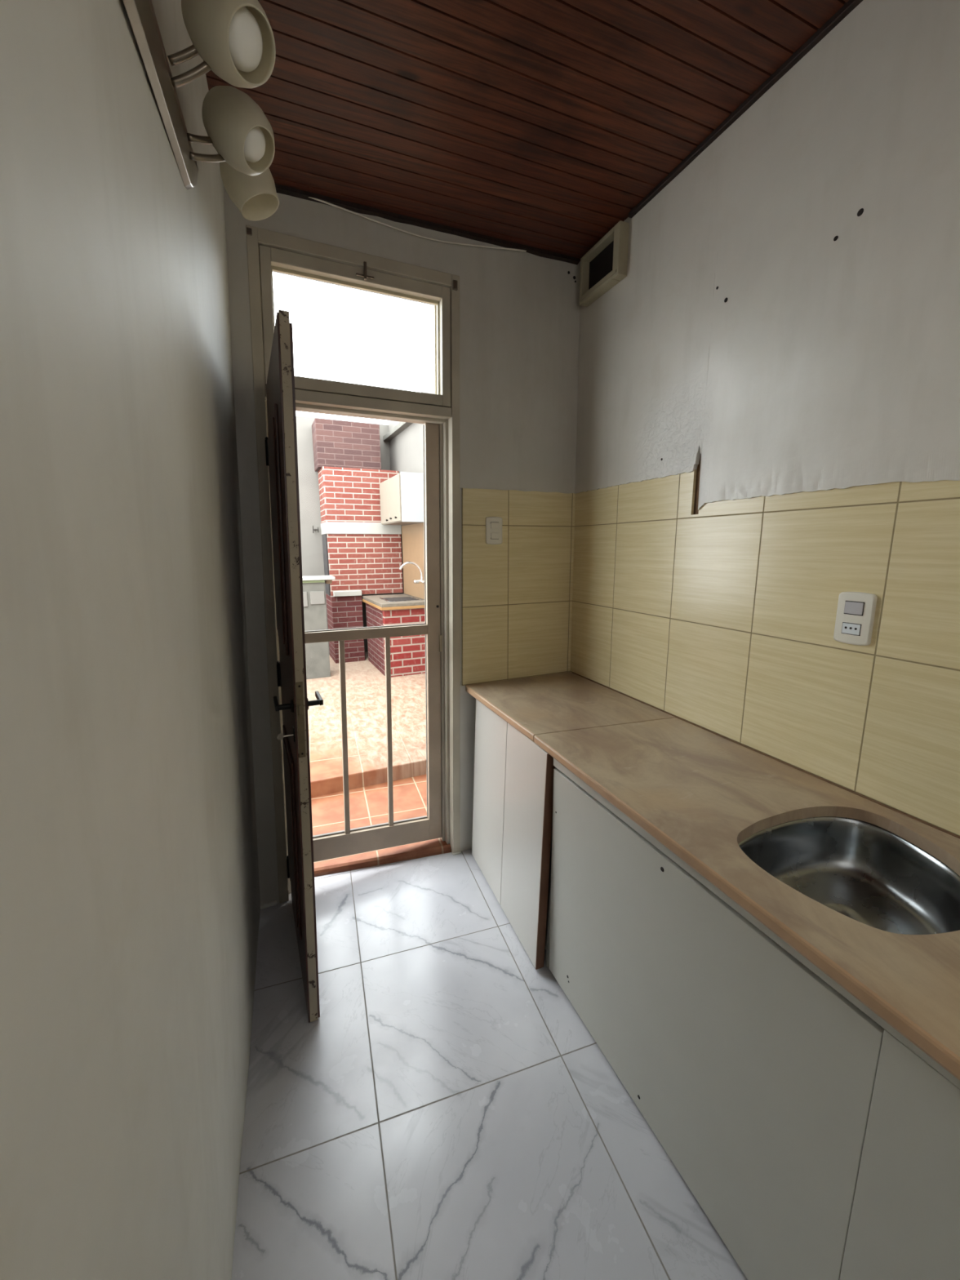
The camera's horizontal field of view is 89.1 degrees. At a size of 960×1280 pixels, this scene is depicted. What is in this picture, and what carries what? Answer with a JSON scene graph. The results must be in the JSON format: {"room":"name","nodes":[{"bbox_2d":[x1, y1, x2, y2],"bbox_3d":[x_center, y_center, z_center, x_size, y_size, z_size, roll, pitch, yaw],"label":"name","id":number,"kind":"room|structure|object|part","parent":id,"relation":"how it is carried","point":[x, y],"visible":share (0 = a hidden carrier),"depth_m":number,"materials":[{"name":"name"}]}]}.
{"room":"kitchen","nodes":[
{"label":"kitchen","id":0,"kind":"room"},
{"bbox_2d":[0,0,260,1279],"bbox_3d":[-0.348,0.066,0.175,0.372,3.050,3.955,-5,12,-21],"label":"wall","id":1,"kind":"structure","parent":0,"point":[130,898],"depth_m":0.50,"materials":[{"name":"paint"}]},
{"bbox_2d":[122,0,279,221],"bbox_3d":[-0.402,-0.931,0.732,0.196,0.340,1.113,-5,12,-21],"label":"wall light","id":2,"kind":"object","parent":1,"relation":"attached to","point":[234,39],"visible":1,"depth_m":0.81,"materials":[{"name":"silver metal"}]},
{"bbox_3d":[-0.468,-0.947,0.785,0.066,0.043,0.011,-2,11,-8],"label":"arm","id":3,"kind":"part","parent":2,"relation":"part of","materials":[{"name":"silver metal"}]},
{"bbox_3d":[-0.468,-0.918,0.791,0.066,0.043,0.011,-2,11,-8],"label":"arm","id":4,"kind":"part","parent":2,"relation":"part of","materials":[{"name":"silver metal"}]},
{"bbox_3d":[-0.534,-0.976,0.951,0.012,0.043,0.073,7,13,35],"label":"arm","id":5,"kind":"part","parent":2,"relation":"part of","materials":[{"name":"silver metal"}]},
{"bbox_3d":[-0.534,-0.947,0.957,0.012,0.043,0.073,7,13,35],"label":"arm","id":6,"kind":"part","parent":2,"relation":"part of","materials":[{"name":"silver metal"}]},
{"bbox_3d":[-0.400,-0.973,0.779,0.134,0.135,0.131,-5,12,-21],"label":"lamp shade","id":7,"kind":"part","parent":2,"relation":"part of","materials":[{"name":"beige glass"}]},
{"bbox_3d":[-0.477,-1.008,0.967,0.129,0.130,0.123,-5,12,-21],"label":"lamp shade","id":8,"kind":"part","parent":2,"relation":"part of","materials":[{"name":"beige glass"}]},
{"bbox_3d":[-0.394,-0.969,0.776,0.087,0.089,0.084,-5,12,-21],"label":"bulb","id":9,"kind":"part","parent":2,"relation":"part of","materials":[{"name":"white glass"}]},
{"bbox_3d":[-0.557,-1.109,1.181,0.127,0.140,0.117,-5,12,-21],"label":"lamp shade","id":10,"kind":"part","parent":2,"relation":"part of","materials":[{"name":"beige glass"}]},
{"bbox_3d":[-0.472,-1.004,0.970,0.092,0.088,0.063,5,12,25],"label":"bulb","id":11,"kind":"part","parent":2,"relation":"part of","materials":[{"name":"white glass"}]},
{"bbox_2d":[296,416,395,655],"bbox_3d":[-2.622,-1.175,6.195,3.700,3.165,0.150,-5,12,-24],"label":"wall","id":12,"kind":"structure","parent":0,"point":[312,550],"depth_m":6.25,"materials":[{"name":"white paint"}]},
{"bbox_2d":[306,651,426,797],"bbox_3d":[-1.930,0.657,4.908,3.600,0.240,4.140,-5,12,-24],"label":"floor","id":13,"kind":"structure","parent":0,"point":[366,699],"depth_m":3.95,"materials":[{"name":"ceramic"}]},
{"bbox_2d":[302,575,335,679],"bbox_3d":[-1.920,-0.141,5.457,0.600,1.122,0.340,-5,12,-24],"label":"wall","id":14,"kind":"structure","parent":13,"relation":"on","point":[317,654],"depth_m":5.37,"materials":[{"name":"white paint"}]},
{"bbox_2d":[311,417,403,663],"bbox_3d":[-1.530,-1.221,6.285,0.968,2.930,0.574,-5,12,-25],"label":"brick barbecue","id":15,"kind":"object","parent":13,"relation":"on","point":[363,554],"visible":0.95,"depth_m":6.04,"materials":[{"name":"red brick"}]},
{"bbox_2d":[317,466,399,523],"bbox_3d":[-1.535,-1.814,6.219,0.922,0.640,0.460,-5,12,-24],"label":"hood","id":16,"kind":"object","parent":15,"relation":"attached to","point":[348,494],"depth_m":5.97,"materials":[{"name":"red brick"}]},
{"bbox_2d":[362,594,425,676],"bbox_3d":[-1.024,-0.091,5.908,0.560,0.844,1.030,-5,12,-24],"label":"counter","id":17,"kind":"object","parent":13,"relation":"on","point":[407,653],"depth_m":5.53,"materials":[{"name":"red brick"}]},
{"bbox_2d":[362,594,424,607],"bbox_3d":[-1.029,-0.477,5.836,0.546,0.040,1.025,-5,12,-24],"label":"countertop","id":18,"kind":"structure","parent":17,"relation":"on","point":[375,599],"depth_m":5.51,"materials":[{"name":"stone"}]},
{"bbox_2d":[379,596,422,601],"bbox_3d":[-0.931,-0.480,5.733,0.400,0.014,0.440,-5,12,-24],"label":"sink","id":19,"kind":"object","parent":17,"relation":"in","point":[400,598],"depth_m":5.65,"materials":[{"name":"silver metal"}]},
{"bbox_2d":[311,773,426,833],"bbox_3d":[-0.767,1.068,2.990,3.000,0.134,0.460,-5,12,-21],"label":"floor","id":20,"kind":"structure","parent":0,"point":[367,803],"depth_m":2.98,"materials":[{"name":"tile"}]},
{"bbox_2d":[223,186,580,904],"bbox_3d":[-0.331,-0.329,2.253,2.202,3.050,0.128,-5,12,-24],"label":"wall","id":21,"kind":"structure","parent":0,"point":[520,311],"depth_m":2.26,"materials":[{"name":"paint"}]},
{"bbox_2d":[260,900,276,909],"bbox_3d":[-0.985,1.185,2.159,0.160,0.018,0.016,-5,12,-24],"label":"baseboard","id":22,"kind":"structure","parent":21,"relation":"attached to","point":[272,903],"depth_m":2.17,"materials":[{"name":"paint"}]},
{"bbox_2d":[265,310,323,1022],"bbox_3d":[-0.678,0.160,1.744,0.143,2.167,0.680,-6,12,-26],"label":"door","id":23,"kind":"structure","parent":21,"relation":"in","point":[281,445],"depth_m":1.49,"materials":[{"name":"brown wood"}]},
{"bbox_3d":[-0.682,-0.348,1.641,0.034,0.740,0.397,-5,12,-25],"label":"raised panel","id":24,"kind":"part","parent":23,"relation":"part of","materials":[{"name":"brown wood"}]},
{"bbox_3d":[-0.611,0.197,1.516,0.051,0.042,0.121,-5,12,-25],"label":"handle","id":25,"kind":"part","parent":23,"relation":"part of","materials":[{"name":"black metal"}]},
{"bbox_3d":[-0.707,0.696,1.827,0.032,0.660,0.396,-5,12,-25],"label":"raised panel","id":26,"kind":"part","parent":23,"relation":"part of","materials":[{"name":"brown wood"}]},
{"bbox_3d":[-0.575,0.290,1.507,0.004,0.045,0.020,-5,12,-25],"label":"keyhole plate","id":27,"kind":"part","parent":23,"relation":"part of","materials":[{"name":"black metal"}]},
{"bbox_3d":[-0.534,0.239,1.454,0.026,0.235,0.003,-5,12,-25],"label":"lock plate","id":28,"kind":"part","parent":23,"relation":"part of","materials":[{"name":"grey metal"}]},
{"bbox_3d":[-0.530,0.189,1.554,0.053,0.042,0.124,-5,12,-21],"label":"handle","id":29,"kind":"part","parent":23,"relation":"part of","materials":[{"name":"black metal"}]},
{"bbox_2d":[246,227,457,407],"bbox_3d":[-0.472,-1.251,1.966,0.806,0.510,0.069,-5,12,-23],"label":"window","id":30,"kind":"structure","parent":21,"relation":"in","point":[271,259],"depth_m":1.95,"materials":[{"name":"beige paint"}]},
{"bbox_2d":[245,225,460,903],"bbox_3d":[-0.523,-0.189,2.193,0.916,2.700,0.138,-5,12,-24],"label":"door frame","id":31,"kind":"structure","parent":21,"relation":"attached to","point":[447,418],"depth_m":2.10,"materials":[{"name":"beige paint"}]},
{"bbox_2d":[272,271,434,305],"bbox_3d":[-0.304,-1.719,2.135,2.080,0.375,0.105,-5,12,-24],"label":"trim","id":32,"kind":"structure","parent":21,"relation":"attached to","point":[273,271],"depth_m":2.11,"materials":[{"name":"white paint"}]},
{"bbox_2d":[295,408,442,862],"bbox_3d":[-0.536,0.044,2.268,0.770,2.109,0.045,-5,12,-24],"label":"door","id":33,"kind":"structure","parent":21,"relation":"in","point":[348,842],"depth_m":2.36,"materials":[{"name":"beige paint"}]},
{"bbox_2d":[312,809,451,876],"bbox_3d":[-0.602,1.094,2.591,0.870,0.036,0.400,-5,12,-21],"label":"threshold","id":34,"kind":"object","parent":21,"relation":"attached to","point":[433,846],"depth_m":2.50,"materials":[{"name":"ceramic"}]},
{"bbox_2d":[275,183,579,264],"bbox_3d":[-0.275,-1.675,1.950,1.615,0.068,0.018,-5,12,-24],"label":"trim","id":35,"kind":"structure","parent":21,"relation":"attached to","point":[355,207],"depth_m":1.96,"materials":[{"name":"brown wood"}]},
{"bbox_2d":[485,516,502,544],"bbox_3d":[0.069,-0.522,2.331,0.086,0.130,0.014,-5,12,-24],"label":"light switch","id":36,"kind":"object","parent":21,"relation":"attached to","point":[493,524],"visible":1,"depth_m":2.33,"materials":[{"name":"white plastic"}]},
{"bbox_2d":[462,488,575,685],"bbox_3d":[0.198,-0.269,2.455,0.635,0.950,0.016,-5,12,-24],"label":"tile backsplash","id":37,"kind":"structure","parent":21,"relation":"attached to","point":[517,592],"depth_m":2.44,"materials":[{"name":"beige tile"}]},
{"bbox_2d":[387,379,435,599],"bbox_3d":[-0.199,-0.940,4.794,0.182,3.200,4.495,-5,12,-24],"label":"wall","id":38,"kind":"structure","parent":0,"point":[406,449],"depth_m":5.86,"materials":[{"name":"white paint"}]},
{"bbox_2d":[379,471,423,524],"bbox_3d":[-0.924,-1.616,5.683,0.313,0.515,0.936,-5,12,-24],"label":"upper cabinet","id":39,"kind":"object","parent":38,"relation":"attached to","point":[402,495],"visible":0.88,"depth_m":5.30,"materials":[{"name":"white wood"}]},
{"bbox_3d":[-1.136,-1.646,5.847,0.014,0.485,0.435,-5,12,-24],"label":"door","id":40,"kind":"part","parent":39,"relation":"part of","materials":[{"name":"beige wood"}]},
{"bbox_3d":[-0.950,-1.572,5.449,0.014,0.485,0.435,-5,12,-24],"label":"door","id":41,"kind":"part","parent":39,"relation":"part of","materials":[{"name":"beige wood"}]},
{"bbox_3d":[-0.715,-1.541,5.280,0.278,0.515,0.015,-5,12,-24],"label":"panel","id":42,"kind":"part","parent":39,"relation":"part of","materials":[{"name":"white wood"}]},
{"bbox_2d":[382,392,435,441],"bbox_3d":[-0.784,-2.485,5.493,0.085,0.060,2.200,-5,12,-24],"label":"trim","id":43,"kind":"structure","parent":38,"relation":"attached to","point":[400,427],"depth_m":5.96,"materials":[{"name":"grey concrete"}]},
{"bbox_2d":[399,561,424,583],"bbox_3d":[-0.757,-0.759,5.500,0.308,0.247,0.082,-5,12,-21],"label":"faucet","id":44,"kind":"object","parent":38,"relation":"attached to","point":[421,580],"visible":0.97,"depth_m":5.53,"materials":[{"name":"silver metal"}]},
{"bbox_2d":[413,579,424,583],"bbox_3d":[-0.679,-0.664,5.549,0.141,0.040,0.082,-5,12,-21],"label":"tap","id":45,"kind":"object","parent":44,"relation":"on","point":[417,581],"depth_m":5.54,"materials":[{"name":"silver metal"}]},
{"bbox_2d":[401,522,424,599],"bbox_3d":[-0.766,-0.946,5.846,0.013,0.865,1.100,-5,12,-24],"label":"tile backsplash","id":46,"kind":"structure","parent":38,"relation":"attached to","point":[412,535],"depth_m":5.91,"materials":[{"name":"beige tile"}]},
{"bbox_2d":[231,848,747,1279],"bbox_3d":[0.510,1.506,0.793,2.200,0.120,4.050,-5,12,-21],"label":"floor","id":47,"kind":"structure","parent":0,"point":[447,1111],"depth_m":1.37,"materials":[{"name":"white tile"}]},
{"bbox_2d":[471,698,555,969],"bbox_3d":[0.367,0.735,2.211,0.645,0.868,0.748,-5,12,-21],"label":"base cabinet","id":48,"kind":"object","parent":47,"relation":"on","point":[513,778],"visible":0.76,"depth_m":1.97,"materials":[{"name":"white laminate"}]},
{"bbox_3d":[0.043,0.719,2.272,0.048,0.856,0.392,-4,11,-19],"label":"door","id":49,"kind":"part","parent":48,"relation":"part of","materials":[{"name":"white plastic"}]},
{"bbox_3d":[0.169,0.784,1.925,0.048,0.856,0.352,-4,11,-19],"label":"door","id":50,"kind":"part","parent":48,"relation":"part of","materials":[{"name":"white plastic"}]},
{"bbox_2d":[548,758,959,1279],"bbox_3d":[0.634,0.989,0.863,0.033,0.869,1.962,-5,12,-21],"label":"base cabinet","id":51,"kind":"object","parent":47,"relation":"on","point":[816,1140],"visible":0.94,"depth_m":1.00,"materials":[{"name":"white laminate"}]},
{"bbox_2d":[465,671,959,1080],"bbox_3d":[0.717,0.452,1.265,0.649,0.033,2.818,-5,12,-21],"label":"countertop","id":52,"kind":"structure","parent":51,"relation":"on","point":[700,792],"depth_m":1.26,"materials":[{"name":"beige stone"}]},
{"bbox_2d":[737,816,959,934],"bbox_3d":[0.836,0.578,1.080,0.508,0.145,0.431,-5,12,-21],"label":"sink bowl","id":53,"kind":"object","parent":52,"relation":"attached to","point":[866,873],"visible":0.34,"depth_m":1.21,"materials":[{"name":"silver metal"}]},
{"bbox_3d":[0.624,0.581,0.782,0.016,0.036,1.962,-5,12,-21],"label":"rail","id":54,"kind":"part","parent":51,"relation":"part of","materials":[{"name":"white laminate"}]},
{"bbox_3d":[0.815,1.085,0.402,0.016,0.811,0.954,-5,12,-21],"label":"panel","id":55,"kind":"part","parent":51,"relation":"part of","materials":[{"name":"white plastic"}]},
{"bbox_2d":[203,0,848,261],"bbox_3d":[0.403,-1.433,0.326,2.100,0.170,4.369,-5,12,-21],"label":"ceiling","id":56,"kind":"structure","parent":0,"point":[541,124],"depth_m":1.43,"materials":[{"name":"brown wood"}]},
{"bbox_2d":[307,196,526,252],"bbox_3d":[-0.261,-1.654,1.957,1.023,0.058,0.006,-5,12,-24],"label":"cable","id":57,"kind":"object","parent":56,"relation":"hanging from","point":[317,199],"visible":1,"depth_m":1.96,"materials":[{"name":"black plastic"}]},
{"bbox_2d":[569,0,959,835],"bbox_3d":[1.262,-0.080,0.895,0.189,3.050,4.120,-5,12,-21],"label":"wall","id":58,"kind":"structure","parent":0,"point":[768,401],"depth_m":1.40,"materials":[{"name":"paint"}]},
{"bbox_2d":[579,220,629,306],"bbox_3d":[0.532,-1.622,2.122,0.051,0.194,0.286,-5,12,-21],"label":"air vent","id":59,"kind":"object","parent":58,"relation":"in","point":[605,264],"visible":1,"depth_m":2.11,"materials":[{"name":"beige plastic"}]},
{"bbox_2d":[628,0,862,217],"bbox_3d":[1.249,-1.413,0.387,0.020,0.020,3.460,-5,12,-21],"label":"trim","id":60,"kind":"structure","parent":58,"relation":"attached to","point":[851,5],"depth_m":1.44,"materials":[{"name":"brown wood"}]},
{"bbox_2d":[569,469,959,835],"bbox_3d":[1.221,0.480,0.896,0.012,1.850,3.960,-5,12,-21],"label":"tile backsplash","id":61,"kind":"structure","parent":58,"relation":"attached to","point":[721,619],"depth_m":1.47,"materials":[{"name":"beige tile"}]},
{"bbox_2d":[833,591,877,645],"bbox_3d":[1.001,-0.058,1.308,0.014,0.141,0.090,-5,12,-21],"label":"switch plate","id":62,"kind":"object","parent":58,"relation":"attached to","point":[855,611],"visible":1,"depth_m":1.30,"materials":[{"name":"white plastic"}]},
{"bbox_2d":[841,622,861,635],"bbox_3d":[0.998,-0.030,1.312,0.002,0.031,0.047,-5,12,-21],"label":"socket","id":63,"kind":"object","parent":62,"relation":"attached to","point":[848,628],"depth_m":1.31,"materials":[{"name":"white plastic"}]}
]}

